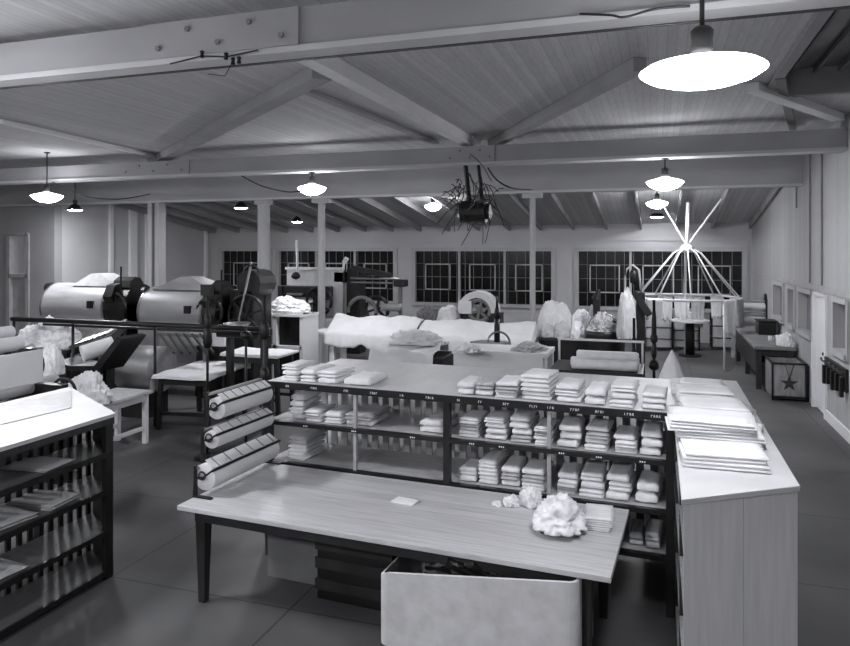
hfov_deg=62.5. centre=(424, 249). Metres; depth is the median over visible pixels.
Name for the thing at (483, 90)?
ceiling
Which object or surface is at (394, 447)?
shelving
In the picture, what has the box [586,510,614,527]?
folded cloth
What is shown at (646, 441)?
folded cloth
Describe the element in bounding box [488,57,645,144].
diagonal brace
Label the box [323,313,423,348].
sheet
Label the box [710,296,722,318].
hanging cloth
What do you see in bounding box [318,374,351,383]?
folded cloth
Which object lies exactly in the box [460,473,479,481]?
folded cloth
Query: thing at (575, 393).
folded cloth
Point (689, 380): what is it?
folded cloth
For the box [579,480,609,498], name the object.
folded cloth
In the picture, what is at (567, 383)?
folded cloth
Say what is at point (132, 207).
rafter
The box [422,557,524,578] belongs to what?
rag
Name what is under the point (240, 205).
pendant lamp
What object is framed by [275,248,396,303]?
window
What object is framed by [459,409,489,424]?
folded cloth
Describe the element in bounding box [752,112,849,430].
wall
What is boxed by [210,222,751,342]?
wall
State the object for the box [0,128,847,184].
roof beam
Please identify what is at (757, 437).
folded cloth
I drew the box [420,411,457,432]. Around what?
folded cloth
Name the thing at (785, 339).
rag
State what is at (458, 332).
sheet
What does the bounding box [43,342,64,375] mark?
cloth
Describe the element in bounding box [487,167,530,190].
cable
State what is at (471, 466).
folded cloth
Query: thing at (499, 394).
folded cloth
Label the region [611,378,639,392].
folded cloth
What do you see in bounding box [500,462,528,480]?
folded cloth
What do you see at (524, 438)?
folded cloth
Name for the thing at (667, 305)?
hanging cloth
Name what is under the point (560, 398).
folded cloth
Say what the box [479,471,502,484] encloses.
folded cloth
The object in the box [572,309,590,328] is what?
heap
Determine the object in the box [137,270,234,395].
washing machine
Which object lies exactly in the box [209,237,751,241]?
trim
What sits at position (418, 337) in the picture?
bundle
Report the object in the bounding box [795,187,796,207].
conduit
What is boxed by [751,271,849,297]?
trim
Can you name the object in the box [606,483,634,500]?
folded cloth
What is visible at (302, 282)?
mangle
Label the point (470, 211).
motor
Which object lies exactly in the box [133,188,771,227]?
ceiling
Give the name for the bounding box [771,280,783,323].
window
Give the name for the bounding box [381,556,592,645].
bin
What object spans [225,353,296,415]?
trestle table
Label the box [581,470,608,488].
folded cloth
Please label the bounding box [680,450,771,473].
folded cloth
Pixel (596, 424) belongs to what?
folded cloth
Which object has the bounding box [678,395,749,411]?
folded cloth
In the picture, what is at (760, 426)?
folded cloth
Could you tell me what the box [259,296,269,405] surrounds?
stand
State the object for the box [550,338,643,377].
table
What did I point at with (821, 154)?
conduit
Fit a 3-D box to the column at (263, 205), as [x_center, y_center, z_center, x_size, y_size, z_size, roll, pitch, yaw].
[-3.793,0.741,16.480,0.580,3.819,0.580,0,0,18]
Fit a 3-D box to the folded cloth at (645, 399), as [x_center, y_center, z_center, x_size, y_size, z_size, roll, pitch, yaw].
[1.748,1.115,5.312,0.162,0.051,0.326,0,0,21]
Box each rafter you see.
[113,204,215,232]
[141,204,239,232]
[168,203,257,231]
[196,202,287,232]
[229,201,313,231]
[270,200,339,231]
[290,200,365,231]
[331,199,393,231]
[357,198,421,231]
[393,197,450,230]
[429,196,479,230]
[471,195,510,230]
[508,194,541,229]
[548,193,573,229]
[590,192,607,229]
[635,191,641,229]
[675,190,682,228]
[711,189,730,228]
[749,188,779,228]
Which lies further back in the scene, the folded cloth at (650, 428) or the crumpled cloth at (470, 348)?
the crumpled cloth at (470, 348)
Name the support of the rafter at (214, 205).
attached to the ceiling at (741, 205)
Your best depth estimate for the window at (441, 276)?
22.09 m
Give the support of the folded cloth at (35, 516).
on the bookcase at (19, 607)
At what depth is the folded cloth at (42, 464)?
5.25 m
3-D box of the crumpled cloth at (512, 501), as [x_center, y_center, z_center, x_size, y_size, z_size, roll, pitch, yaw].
[0.643,1.858,5.209,0.140,0.080,0.133,0,0,19]
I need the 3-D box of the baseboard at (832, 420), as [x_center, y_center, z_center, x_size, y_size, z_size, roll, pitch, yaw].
[3.377,2.570,2.218,0.025,0.160,18.335,0,0,18]
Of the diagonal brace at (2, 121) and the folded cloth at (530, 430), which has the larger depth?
the diagonal brace at (2, 121)
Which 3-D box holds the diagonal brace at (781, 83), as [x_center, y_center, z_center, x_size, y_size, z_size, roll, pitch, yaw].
[4.735,-1.865,9.139,0.100,0.060,3.678,0,0,30]
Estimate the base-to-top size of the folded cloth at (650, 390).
0.051 m
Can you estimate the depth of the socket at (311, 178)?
12.43 m
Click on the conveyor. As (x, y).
(101, 333)
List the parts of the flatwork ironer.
frame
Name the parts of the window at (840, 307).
pane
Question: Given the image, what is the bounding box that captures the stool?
[617,339,632,351]
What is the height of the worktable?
1.373 m
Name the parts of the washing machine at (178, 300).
casing, lever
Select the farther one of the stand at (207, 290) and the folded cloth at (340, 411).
the stand at (207, 290)
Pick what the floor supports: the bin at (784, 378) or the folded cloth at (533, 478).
the bin at (784, 378)
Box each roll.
[79,336,113,361]
[571,358,638,371]
[576,350,638,360]
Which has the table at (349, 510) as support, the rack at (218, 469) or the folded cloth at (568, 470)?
the rack at (218, 469)
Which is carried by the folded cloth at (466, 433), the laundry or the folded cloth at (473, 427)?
the folded cloth at (473, 427)
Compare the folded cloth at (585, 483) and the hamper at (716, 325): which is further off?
the hamper at (716, 325)
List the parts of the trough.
leg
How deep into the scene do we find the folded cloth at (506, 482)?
5.59 m
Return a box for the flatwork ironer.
[0,326,76,483]
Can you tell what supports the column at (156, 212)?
on the floor
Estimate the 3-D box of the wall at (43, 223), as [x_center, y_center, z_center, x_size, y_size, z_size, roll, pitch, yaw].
[-12.188,0.000,19.552,4.960,5.300,0.250,0,0,18]
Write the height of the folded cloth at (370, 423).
0.066 m
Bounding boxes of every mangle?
[278,240,344,317]
[457,290,503,322]
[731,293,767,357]
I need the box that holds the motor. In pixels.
[437,154,503,245]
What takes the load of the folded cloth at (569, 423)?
on the folded cloth
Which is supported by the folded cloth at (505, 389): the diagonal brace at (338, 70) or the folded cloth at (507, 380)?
the folded cloth at (507, 380)
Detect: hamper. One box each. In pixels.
[645,317,672,349]
[673,322,699,350]
[710,312,730,349]
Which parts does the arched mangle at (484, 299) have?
plate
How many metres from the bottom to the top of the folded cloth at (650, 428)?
0.074 m
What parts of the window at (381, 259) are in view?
vent frame, vent frame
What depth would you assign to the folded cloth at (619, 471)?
5.34 m
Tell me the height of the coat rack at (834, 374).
0.406 m
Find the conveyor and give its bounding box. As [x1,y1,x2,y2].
[69,319,127,356]
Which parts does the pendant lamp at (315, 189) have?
lamp shade, lamp shade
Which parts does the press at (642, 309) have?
arm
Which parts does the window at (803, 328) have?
pane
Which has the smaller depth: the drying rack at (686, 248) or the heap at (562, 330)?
the heap at (562, 330)
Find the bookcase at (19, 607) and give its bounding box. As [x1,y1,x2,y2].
[0,387,115,638]
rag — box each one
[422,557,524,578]
[776,332,795,346]
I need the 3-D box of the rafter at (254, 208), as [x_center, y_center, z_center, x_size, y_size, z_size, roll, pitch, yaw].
[-4.905,-1.180,20.546,0.055,1.168,6.944,0,0,18]
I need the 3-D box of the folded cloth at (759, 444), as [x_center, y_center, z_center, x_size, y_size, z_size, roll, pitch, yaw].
[1.824,1.159,4.344,0.451,0.040,0.361,0,0,18]
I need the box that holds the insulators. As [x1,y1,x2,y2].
[170,49,257,75]
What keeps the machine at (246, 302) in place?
on the floor
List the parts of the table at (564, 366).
rail post, rail, rail post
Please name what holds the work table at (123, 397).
on the floor
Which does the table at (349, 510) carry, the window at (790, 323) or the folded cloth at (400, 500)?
the folded cloth at (400, 500)
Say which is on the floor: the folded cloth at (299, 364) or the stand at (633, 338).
the stand at (633, 338)
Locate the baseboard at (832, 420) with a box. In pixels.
[825,410,849,443]
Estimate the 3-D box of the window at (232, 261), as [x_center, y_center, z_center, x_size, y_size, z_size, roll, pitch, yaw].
[-6.316,0.850,24.701,2.188,1.860,0.240,0,0,18]
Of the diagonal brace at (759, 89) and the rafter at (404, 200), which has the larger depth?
the rafter at (404, 200)
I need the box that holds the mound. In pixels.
[532,492,588,536]
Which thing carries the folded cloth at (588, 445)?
on the shelving at (394, 447)
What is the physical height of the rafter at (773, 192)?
1.168 m
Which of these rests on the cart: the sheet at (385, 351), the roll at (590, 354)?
the sheet at (385, 351)
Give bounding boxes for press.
[334,257,407,353]
[624,264,651,377]
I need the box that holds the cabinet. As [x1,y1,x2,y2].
[271,312,318,378]
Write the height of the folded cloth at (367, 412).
0.060 m
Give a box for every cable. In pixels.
[52,182,149,199]
[242,176,309,192]
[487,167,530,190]
[580,5,689,18]
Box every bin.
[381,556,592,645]
[764,355,807,401]
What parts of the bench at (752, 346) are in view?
leg, panel, leg, leg, leg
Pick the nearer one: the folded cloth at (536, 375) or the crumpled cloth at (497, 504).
the crumpled cloth at (497, 504)
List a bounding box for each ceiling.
[0,0,849,168]
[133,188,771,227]
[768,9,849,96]
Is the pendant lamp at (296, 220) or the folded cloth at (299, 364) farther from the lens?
the pendant lamp at (296, 220)
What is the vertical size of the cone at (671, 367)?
1.673 m
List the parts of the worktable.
leg, leg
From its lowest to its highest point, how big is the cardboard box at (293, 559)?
0.338 m
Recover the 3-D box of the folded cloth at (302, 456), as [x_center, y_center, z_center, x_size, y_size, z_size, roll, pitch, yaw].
[-1.091,1.855,6.442,0.173,0.076,0.352,0,0,24]
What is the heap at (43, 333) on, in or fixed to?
on the table at (66, 353)
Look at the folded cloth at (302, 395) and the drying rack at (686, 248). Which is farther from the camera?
the drying rack at (686, 248)
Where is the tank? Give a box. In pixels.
[115,345,177,417]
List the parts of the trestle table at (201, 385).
leg, leg, leg, leg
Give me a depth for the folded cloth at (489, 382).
5.66 m
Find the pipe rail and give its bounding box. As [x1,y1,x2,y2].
[10,317,262,435]
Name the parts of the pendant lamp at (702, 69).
rod, lamp shade, lamp shade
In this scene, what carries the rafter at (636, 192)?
attached to the ceiling at (741, 205)
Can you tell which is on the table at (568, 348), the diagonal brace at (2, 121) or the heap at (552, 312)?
the heap at (552, 312)
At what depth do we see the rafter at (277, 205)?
21.00 m
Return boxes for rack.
[157,332,214,410]
[192,377,281,499]
[635,199,742,370]
[820,356,848,397]
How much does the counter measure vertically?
1.469 m
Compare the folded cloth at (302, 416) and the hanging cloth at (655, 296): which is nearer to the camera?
the folded cloth at (302, 416)
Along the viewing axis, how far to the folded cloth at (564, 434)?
5.41 m
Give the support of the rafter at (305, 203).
attached to the ceiling at (741, 205)
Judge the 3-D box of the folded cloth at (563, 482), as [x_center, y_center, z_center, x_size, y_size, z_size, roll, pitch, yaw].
[1.162,1.807,5.549,0.148,0.061,0.350,0,0,24]
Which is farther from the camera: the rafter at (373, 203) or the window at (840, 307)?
the rafter at (373, 203)
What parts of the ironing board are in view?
leg, leg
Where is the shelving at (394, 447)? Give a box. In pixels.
[265,358,674,617]
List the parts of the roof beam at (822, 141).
splice plate, splice plate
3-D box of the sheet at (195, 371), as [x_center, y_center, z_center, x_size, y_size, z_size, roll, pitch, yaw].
[-3.442,1.967,10.863,0.951,0.295,1.420,0,0,11]
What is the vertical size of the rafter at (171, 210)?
1.168 m
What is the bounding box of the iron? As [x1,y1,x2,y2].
[470,296,510,344]
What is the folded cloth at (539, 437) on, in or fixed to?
on the folded cloth at (538, 442)
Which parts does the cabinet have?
cabinet panel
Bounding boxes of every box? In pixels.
[267,534,316,584]
[754,318,777,334]
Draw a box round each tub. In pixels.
[583,289,621,351]
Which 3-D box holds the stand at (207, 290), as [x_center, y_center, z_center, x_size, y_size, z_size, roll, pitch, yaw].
[-2.773,1.544,8.926,0.340,2.209,0.340,0,0,18]
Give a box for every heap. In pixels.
[18,324,37,346]
[34,314,61,347]
[48,326,81,349]
[68,370,113,404]
[271,295,310,313]
[415,305,438,322]
[436,304,460,320]
[537,300,571,333]
[539,323,553,336]
[553,320,569,337]
[570,321,584,338]
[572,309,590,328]
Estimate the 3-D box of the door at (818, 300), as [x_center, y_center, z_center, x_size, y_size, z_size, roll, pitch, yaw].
[6.473,1.675,11.408,0.130,1.950,1.059,0,0,18]
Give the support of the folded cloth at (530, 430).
on the folded cloth at (524, 438)
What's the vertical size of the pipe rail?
1.563 m
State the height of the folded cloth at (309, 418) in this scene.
0.057 m
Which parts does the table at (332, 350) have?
leg, leg, leg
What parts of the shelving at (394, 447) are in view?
post, divider rod, post, rail, rail, rail, shelf, shelf, divider rod, rail, shelf, post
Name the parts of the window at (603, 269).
vent frame, vent frame, vent frame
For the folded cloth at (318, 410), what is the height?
0.057 m
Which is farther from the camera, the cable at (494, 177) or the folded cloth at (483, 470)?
the cable at (494, 177)
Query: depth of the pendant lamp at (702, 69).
3.37 m
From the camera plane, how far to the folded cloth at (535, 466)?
5.56 m
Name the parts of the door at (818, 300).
panel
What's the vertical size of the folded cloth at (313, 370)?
0.071 m
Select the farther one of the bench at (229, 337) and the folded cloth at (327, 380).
the bench at (229, 337)
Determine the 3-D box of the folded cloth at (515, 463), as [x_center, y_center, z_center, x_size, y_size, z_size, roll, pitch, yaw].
[0.740,1.752,5.741,0.141,0.063,0.373,0,0,20]
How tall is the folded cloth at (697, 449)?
0.044 m
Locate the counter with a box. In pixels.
[670,377,799,645]
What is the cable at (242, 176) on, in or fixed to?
hanging from the roof beam at (822, 141)
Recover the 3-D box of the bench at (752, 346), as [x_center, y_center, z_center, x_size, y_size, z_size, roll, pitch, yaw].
[7.183,2.239,14.949,0.710,0.818,3.700,0,0,18]
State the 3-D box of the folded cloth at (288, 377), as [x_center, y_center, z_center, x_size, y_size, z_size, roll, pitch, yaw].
[-1.153,1.155,6.449,0.148,0.054,0.343,0,0,22]
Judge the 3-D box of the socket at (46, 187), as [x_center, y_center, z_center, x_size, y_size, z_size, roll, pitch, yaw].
[-7.345,-1.195,13.601,0.110,0.148,0.108,0,0,18]
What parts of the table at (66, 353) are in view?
leg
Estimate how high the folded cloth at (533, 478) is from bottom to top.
0.061 m
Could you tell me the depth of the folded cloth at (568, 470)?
5.48 m
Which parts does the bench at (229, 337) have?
leg, leg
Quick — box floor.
[0,326,849,645]
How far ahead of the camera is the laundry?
12.47 m
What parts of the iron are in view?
post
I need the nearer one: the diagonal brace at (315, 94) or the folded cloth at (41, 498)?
the folded cloth at (41, 498)
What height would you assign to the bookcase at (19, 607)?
1.318 m
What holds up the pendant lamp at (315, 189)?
hanging from the roof beam at (822, 141)
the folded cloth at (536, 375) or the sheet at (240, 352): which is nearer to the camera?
the folded cloth at (536, 375)
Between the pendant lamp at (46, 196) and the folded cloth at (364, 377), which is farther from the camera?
the pendant lamp at (46, 196)
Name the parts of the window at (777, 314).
pane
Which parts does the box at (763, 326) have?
box lid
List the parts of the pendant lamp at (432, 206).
lamp shade, lamp shade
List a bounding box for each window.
[218,248,272,300]
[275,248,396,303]
[411,247,555,307]
[574,247,747,313]
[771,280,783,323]
[785,284,795,330]
[795,287,812,339]
[829,296,849,361]
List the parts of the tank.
tank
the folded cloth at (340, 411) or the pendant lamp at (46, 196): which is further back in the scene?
the pendant lamp at (46, 196)
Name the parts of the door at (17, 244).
pane, panel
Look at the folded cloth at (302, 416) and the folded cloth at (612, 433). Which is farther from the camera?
the folded cloth at (302, 416)
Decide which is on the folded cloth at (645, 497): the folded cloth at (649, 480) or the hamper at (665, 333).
the folded cloth at (649, 480)
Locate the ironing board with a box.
[190,329,225,407]
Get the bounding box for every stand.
[194,284,219,461]
[240,328,251,442]
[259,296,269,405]
[632,318,635,351]
[649,300,658,377]
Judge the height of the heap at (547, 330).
0.256 m
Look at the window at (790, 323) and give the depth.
14.06 m
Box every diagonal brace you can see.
[0,119,155,157]
[146,67,331,161]
[296,58,480,146]
[305,90,438,143]
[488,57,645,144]
[745,81,843,121]
[775,76,796,130]
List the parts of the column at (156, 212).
post, post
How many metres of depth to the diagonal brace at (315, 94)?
9.64 m
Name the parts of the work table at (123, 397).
leg, leg, leg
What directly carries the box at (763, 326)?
on the bench at (752, 346)
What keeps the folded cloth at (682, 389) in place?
on the folded cloth
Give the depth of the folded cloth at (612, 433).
5.35 m
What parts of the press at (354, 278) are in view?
cross arm, shaft post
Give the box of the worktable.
[452,343,554,369]
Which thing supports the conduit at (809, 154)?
attached to the wall at (780, 235)
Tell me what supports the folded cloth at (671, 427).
on the folded cloth at (757, 437)
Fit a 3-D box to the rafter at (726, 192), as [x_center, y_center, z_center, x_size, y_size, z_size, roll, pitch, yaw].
[7.065,-1.180,16.579,0.055,1.168,6.944,0,0,18]
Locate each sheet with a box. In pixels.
[150,361,250,393]
[220,347,298,358]
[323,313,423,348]
[368,338,448,363]
[419,319,537,350]
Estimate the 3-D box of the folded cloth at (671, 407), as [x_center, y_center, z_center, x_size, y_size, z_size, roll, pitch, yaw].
[1.935,1.155,4.885,0.440,0.047,0.396,0,0,19]
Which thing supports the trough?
on the floor
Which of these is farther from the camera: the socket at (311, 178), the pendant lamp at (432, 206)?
the pendant lamp at (432, 206)
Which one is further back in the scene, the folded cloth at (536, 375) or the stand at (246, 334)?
the stand at (246, 334)
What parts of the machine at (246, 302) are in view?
lever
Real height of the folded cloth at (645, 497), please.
0.100 m
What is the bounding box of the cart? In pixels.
[433,351,453,365]
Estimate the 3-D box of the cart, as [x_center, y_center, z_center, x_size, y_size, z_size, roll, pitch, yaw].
[-0.158,2.074,10.219,1.060,1.148,0.700,0,0,18]
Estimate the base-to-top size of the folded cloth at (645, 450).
0.077 m
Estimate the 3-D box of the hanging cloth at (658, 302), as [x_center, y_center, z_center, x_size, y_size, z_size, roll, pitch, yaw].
[5.188,1.421,15.786,0.102,0.646,0.421,0,0,-39]
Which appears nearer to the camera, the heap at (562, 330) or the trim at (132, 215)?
the heap at (562, 330)
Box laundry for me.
[586,311,616,331]
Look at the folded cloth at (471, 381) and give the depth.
5.74 m
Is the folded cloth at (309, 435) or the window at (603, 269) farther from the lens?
the window at (603, 269)
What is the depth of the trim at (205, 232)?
24.81 m
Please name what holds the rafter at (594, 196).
attached to the ceiling at (741, 205)
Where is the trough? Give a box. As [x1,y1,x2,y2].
[65,333,145,431]
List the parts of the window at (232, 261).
pane, vent frame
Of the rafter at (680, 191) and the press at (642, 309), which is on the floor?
the press at (642, 309)
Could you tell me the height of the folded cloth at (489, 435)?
0.054 m
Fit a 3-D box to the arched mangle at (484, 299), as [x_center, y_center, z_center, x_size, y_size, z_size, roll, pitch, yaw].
[1.248,1.792,15.994,1.022,1.712,0.450,0,0,18]
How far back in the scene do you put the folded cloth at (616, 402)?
5.24 m
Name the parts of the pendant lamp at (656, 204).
lamp shade, lamp shade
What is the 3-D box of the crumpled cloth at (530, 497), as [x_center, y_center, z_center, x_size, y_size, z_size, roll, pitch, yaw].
[0.789,1.827,5.221,0.198,0.143,0.210,0,0,-12]
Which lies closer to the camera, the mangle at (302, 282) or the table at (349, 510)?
the table at (349, 510)
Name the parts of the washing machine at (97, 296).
casing, leg, lever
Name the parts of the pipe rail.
post, post, post, post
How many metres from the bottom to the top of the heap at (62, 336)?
0.388 m
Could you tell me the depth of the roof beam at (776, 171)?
14.99 m
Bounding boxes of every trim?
[108,205,113,272]
[128,209,137,276]
[145,214,146,284]
[204,231,207,277]
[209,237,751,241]
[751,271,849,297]
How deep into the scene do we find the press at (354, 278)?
17.74 m
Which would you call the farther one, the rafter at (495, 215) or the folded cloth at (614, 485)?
the rafter at (495, 215)
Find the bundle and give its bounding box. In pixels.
[388,329,446,345]
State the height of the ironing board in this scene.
1.351 m
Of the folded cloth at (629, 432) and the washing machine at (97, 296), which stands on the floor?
the washing machine at (97, 296)
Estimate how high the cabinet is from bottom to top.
1.424 m
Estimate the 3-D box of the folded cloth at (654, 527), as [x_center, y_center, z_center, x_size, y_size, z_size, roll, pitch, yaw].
[1.750,2.132,5.346,0.104,0.063,0.331,0,0,23]
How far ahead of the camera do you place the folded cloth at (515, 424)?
5.57 m
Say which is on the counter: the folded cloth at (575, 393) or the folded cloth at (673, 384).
the folded cloth at (673, 384)
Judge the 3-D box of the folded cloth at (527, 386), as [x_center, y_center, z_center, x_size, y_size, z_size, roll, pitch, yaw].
[0.929,1.078,5.636,0.225,0.073,0.374,0,0,23]
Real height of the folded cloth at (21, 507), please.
0.022 m
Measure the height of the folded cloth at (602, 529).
0.032 m
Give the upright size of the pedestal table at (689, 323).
0.898 m
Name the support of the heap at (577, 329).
on the table at (568, 348)
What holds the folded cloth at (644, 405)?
on the shelving at (394, 447)
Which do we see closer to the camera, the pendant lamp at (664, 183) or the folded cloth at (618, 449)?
the folded cloth at (618, 449)
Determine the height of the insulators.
0.215 m
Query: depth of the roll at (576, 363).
8.12 m
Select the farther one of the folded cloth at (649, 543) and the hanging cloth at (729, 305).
the hanging cloth at (729, 305)
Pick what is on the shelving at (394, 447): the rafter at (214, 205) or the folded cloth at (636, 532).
the folded cloth at (636, 532)
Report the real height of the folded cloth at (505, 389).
0.048 m
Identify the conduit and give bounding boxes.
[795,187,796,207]
[809,154,810,282]
[821,154,822,285]
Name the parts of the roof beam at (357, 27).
splice plate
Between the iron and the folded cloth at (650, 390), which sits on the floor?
the iron
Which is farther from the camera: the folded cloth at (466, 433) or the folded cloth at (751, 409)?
the folded cloth at (466, 433)
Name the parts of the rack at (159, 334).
leg, rod, rod, rod, rod, rod, leg, rod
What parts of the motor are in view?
motor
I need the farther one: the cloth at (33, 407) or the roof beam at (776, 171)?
the roof beam at (776, 171)
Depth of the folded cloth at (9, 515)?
4.99 m
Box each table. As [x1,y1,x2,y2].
[4,347,98,383]
[73,388,152,470]
[156,367,244,431]
[177,463,628,645]
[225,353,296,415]
[318,328,346,362]
[539,337,585,362]
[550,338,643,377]
[671,318,709,357]
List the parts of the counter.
panel, panel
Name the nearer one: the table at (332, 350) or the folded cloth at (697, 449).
the folded cloth at (697, 449)
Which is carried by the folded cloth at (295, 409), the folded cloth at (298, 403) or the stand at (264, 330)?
the folded cloth at (298, 403)
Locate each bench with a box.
[216,321,272,419]
[736,326,795,388]
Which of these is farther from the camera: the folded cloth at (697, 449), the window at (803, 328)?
the window at (803, 328)
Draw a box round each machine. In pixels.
[39,266,149,387]
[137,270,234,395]
[227,262,275,388]
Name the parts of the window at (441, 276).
vent frame, vent frame, vent frame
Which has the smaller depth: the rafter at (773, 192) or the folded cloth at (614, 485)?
the folded cloth at (614, 485)
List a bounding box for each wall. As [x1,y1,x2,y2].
[0,206,61,326]
[62,205,209,283]
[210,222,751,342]
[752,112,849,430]
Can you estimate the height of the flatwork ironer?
1.698 m
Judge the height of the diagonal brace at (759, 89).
0.100 m
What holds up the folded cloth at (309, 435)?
on the folded cloth at (294, 447)
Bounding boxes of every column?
[147,203,165,286]
[254,200,272,269]
[312,198,330,363]
[522,193,542,342]
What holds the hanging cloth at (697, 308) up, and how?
hanging from the drying rack at (686, 248)
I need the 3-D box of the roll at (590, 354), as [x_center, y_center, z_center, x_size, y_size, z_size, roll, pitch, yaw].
[2.150,1.245,8.252,0.709,0.110,0.112,0,0,18]
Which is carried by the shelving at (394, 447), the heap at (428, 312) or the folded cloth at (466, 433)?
the folded cloth at (466, 433)
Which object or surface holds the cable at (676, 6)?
attached to the roof beam at (357, 27)
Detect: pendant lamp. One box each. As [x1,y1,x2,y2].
[30,152,62,202]
[66,182,83,210]
[233,201,248,208]
[291,216,302,222]
[298,172,325,194]
[425,198,440,210]
[639,0,768,90]
[646,158,683,190]
[646,191,667,208]
[649,213,664,217]
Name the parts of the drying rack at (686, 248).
leg, leg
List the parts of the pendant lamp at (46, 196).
lamp shade, rod, lamp shade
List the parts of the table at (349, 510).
leg, leg, leg, leg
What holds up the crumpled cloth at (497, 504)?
on the table at (349, 510)
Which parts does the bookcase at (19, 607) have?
post, shelf, shelf, shelf, shelf, rail, panel, post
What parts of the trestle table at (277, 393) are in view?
leg, leg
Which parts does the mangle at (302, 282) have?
frame, feed plate, board rail, frame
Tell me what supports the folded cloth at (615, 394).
on the folded cloth at (616, 402)
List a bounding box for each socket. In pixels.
[44,185,49,191]
[309,175,314,183]
[654,193,659,199]
[661,167,668,176]
[690,25,713,53]
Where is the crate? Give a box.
[315,542,397,610]
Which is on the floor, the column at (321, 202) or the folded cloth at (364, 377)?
the column at (321, 202)
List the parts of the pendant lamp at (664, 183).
lamp shade, lamp shade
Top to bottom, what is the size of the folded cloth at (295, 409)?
0.061 m
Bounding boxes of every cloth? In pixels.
[0,391,71,424]
[0,456,74,472]
[0,504,37,527]
[0,515,37,530]
[0,558,29,579]
[4,489,79,507]
[7,495,79,510]
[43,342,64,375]
[282,359,315,369]
[282,374,304,380]
[283,366,310,374]
[287,444,324,460]
[288,428,326,444]
[288,436,324,452]
[289,401,321,413]
[290,396,320,406]
[291,391,320,399]
[291,412,306,418]
[301,363,334,374]
[301,374,320,381]
[304,403,335,415]
[306,414,327,421]
[318,366,354,377]
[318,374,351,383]
[324,415,347,423]
[325,405,352,416]
[344,371,386,385]
[344,404,391,420]
[347,413,389,425]
[390,496,419,505]
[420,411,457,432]
[457,375,483,387]
[458,343,481,353]
[458,385,477,393]
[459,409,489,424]
[459,419,486,430]
[459,425,487,437]
[459,457,480,474]
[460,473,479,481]
[476,376,502,389]
[476,385,498,394]
[478,449,509,468]
[478,458,507,475]
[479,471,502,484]
[484,409,513,423]
[485,418,512,427]
[485,427,513,439]
[486,425,511,433]
[491,500,501,507]
[495,381,523,392]
[495,390,523,397]
[496,375,522,386]
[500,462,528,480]
[501,455,527,472]
[502,477,522,485]
[502,494,519,507]
[509,415,539,428]
[510,409,537,421]
[510,431,534,442]
[511,341,547,351]
[512,420,538,434]
[518,485,541,508]
[521,368,558,382]
[521,378,558,391]
[521,467,553,483]
[522,387,556,400]
[522,458,552,475]
[522,474,551,490]
[533,430,556,439]
[534,418,558,431]
[534,423,559,436]
[535,432,557,445]
[555,384,585,396]
[556,377,584,389]
[557,391,585,402]
[557,433,584,447]
[557,470,582,488]
[557,480,581,494]
[558,462,581,478]
[559,415,584,431]
[560,425,585,438]
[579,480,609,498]
[581,459,607,481]
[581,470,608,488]
[584,438,611,451]
[584,503,612,523]
[585,381,610,395]
[585,392,607,404]
[585,432,613,443]
[586,418,613,431]
[586,426,612,439]
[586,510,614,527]
[586,515,614,532]
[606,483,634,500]
[607,461,634,481]
[609,394,637,407]
[609,470,635,491]
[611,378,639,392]
[612,391,636,398]
[614,425,638,439]
[615,432,639,448]
[615,439,639,453]
[616,287,636,338]
[629,518,644,544]
[635,484,661,502]
[637,469,662,491]
[640,445,661,455]
[641,420,662,437]
[642,385,667,397]
[642,402,665,409]
[642,431,665,446]
[643,392,667,403]
[645,295,658,319]
[645,518,662,540]
[646,537,660,547]
[647,298,662,327]
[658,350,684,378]
[660,295,672,321]
[665,413,754,435]
[669,405,673,413]
[671,382,676,393]
[671,406,756,430]
[674,295,689,318]
[674,383,733,397]
[677,423,766,443]
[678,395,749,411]
[678,438,769,464]
[680,377,724,384]
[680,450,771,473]
[681,437,762,449]
[691,296,704,328]
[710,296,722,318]
[724,300,735,336]
[736,299,744,327]
[742,402,756,415]
[757,423,763,431]
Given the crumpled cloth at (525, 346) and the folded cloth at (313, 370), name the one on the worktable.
the crumpled cloth at (525, 346)
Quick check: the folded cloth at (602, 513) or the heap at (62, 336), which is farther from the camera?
the heap at (62, 336)
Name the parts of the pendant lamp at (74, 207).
rod, lamp shade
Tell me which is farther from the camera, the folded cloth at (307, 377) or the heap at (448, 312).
the heap at (448, 312)
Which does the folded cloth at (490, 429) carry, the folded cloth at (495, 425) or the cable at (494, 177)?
the folded cloth at (495, 425)
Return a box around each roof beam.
[0,0,849,89]
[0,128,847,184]
[0,154,802,206]
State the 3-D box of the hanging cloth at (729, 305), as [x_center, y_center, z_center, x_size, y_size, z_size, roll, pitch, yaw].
[6.721,1.507,15.407,0.375,0.819,0.103,0,0,-29]
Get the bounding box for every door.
[6,233,29,335]
[811,291,826,418]
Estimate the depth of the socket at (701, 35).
3.45 m
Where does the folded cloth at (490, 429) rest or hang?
on the folded cloth at (489, 435)
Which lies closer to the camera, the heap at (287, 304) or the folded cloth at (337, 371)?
the folded cloth at (337, 371)
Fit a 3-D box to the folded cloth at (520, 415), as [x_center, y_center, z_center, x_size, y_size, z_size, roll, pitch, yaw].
[0.813,1.339,5.710,0.151,0.065,0.374,0,0,20]

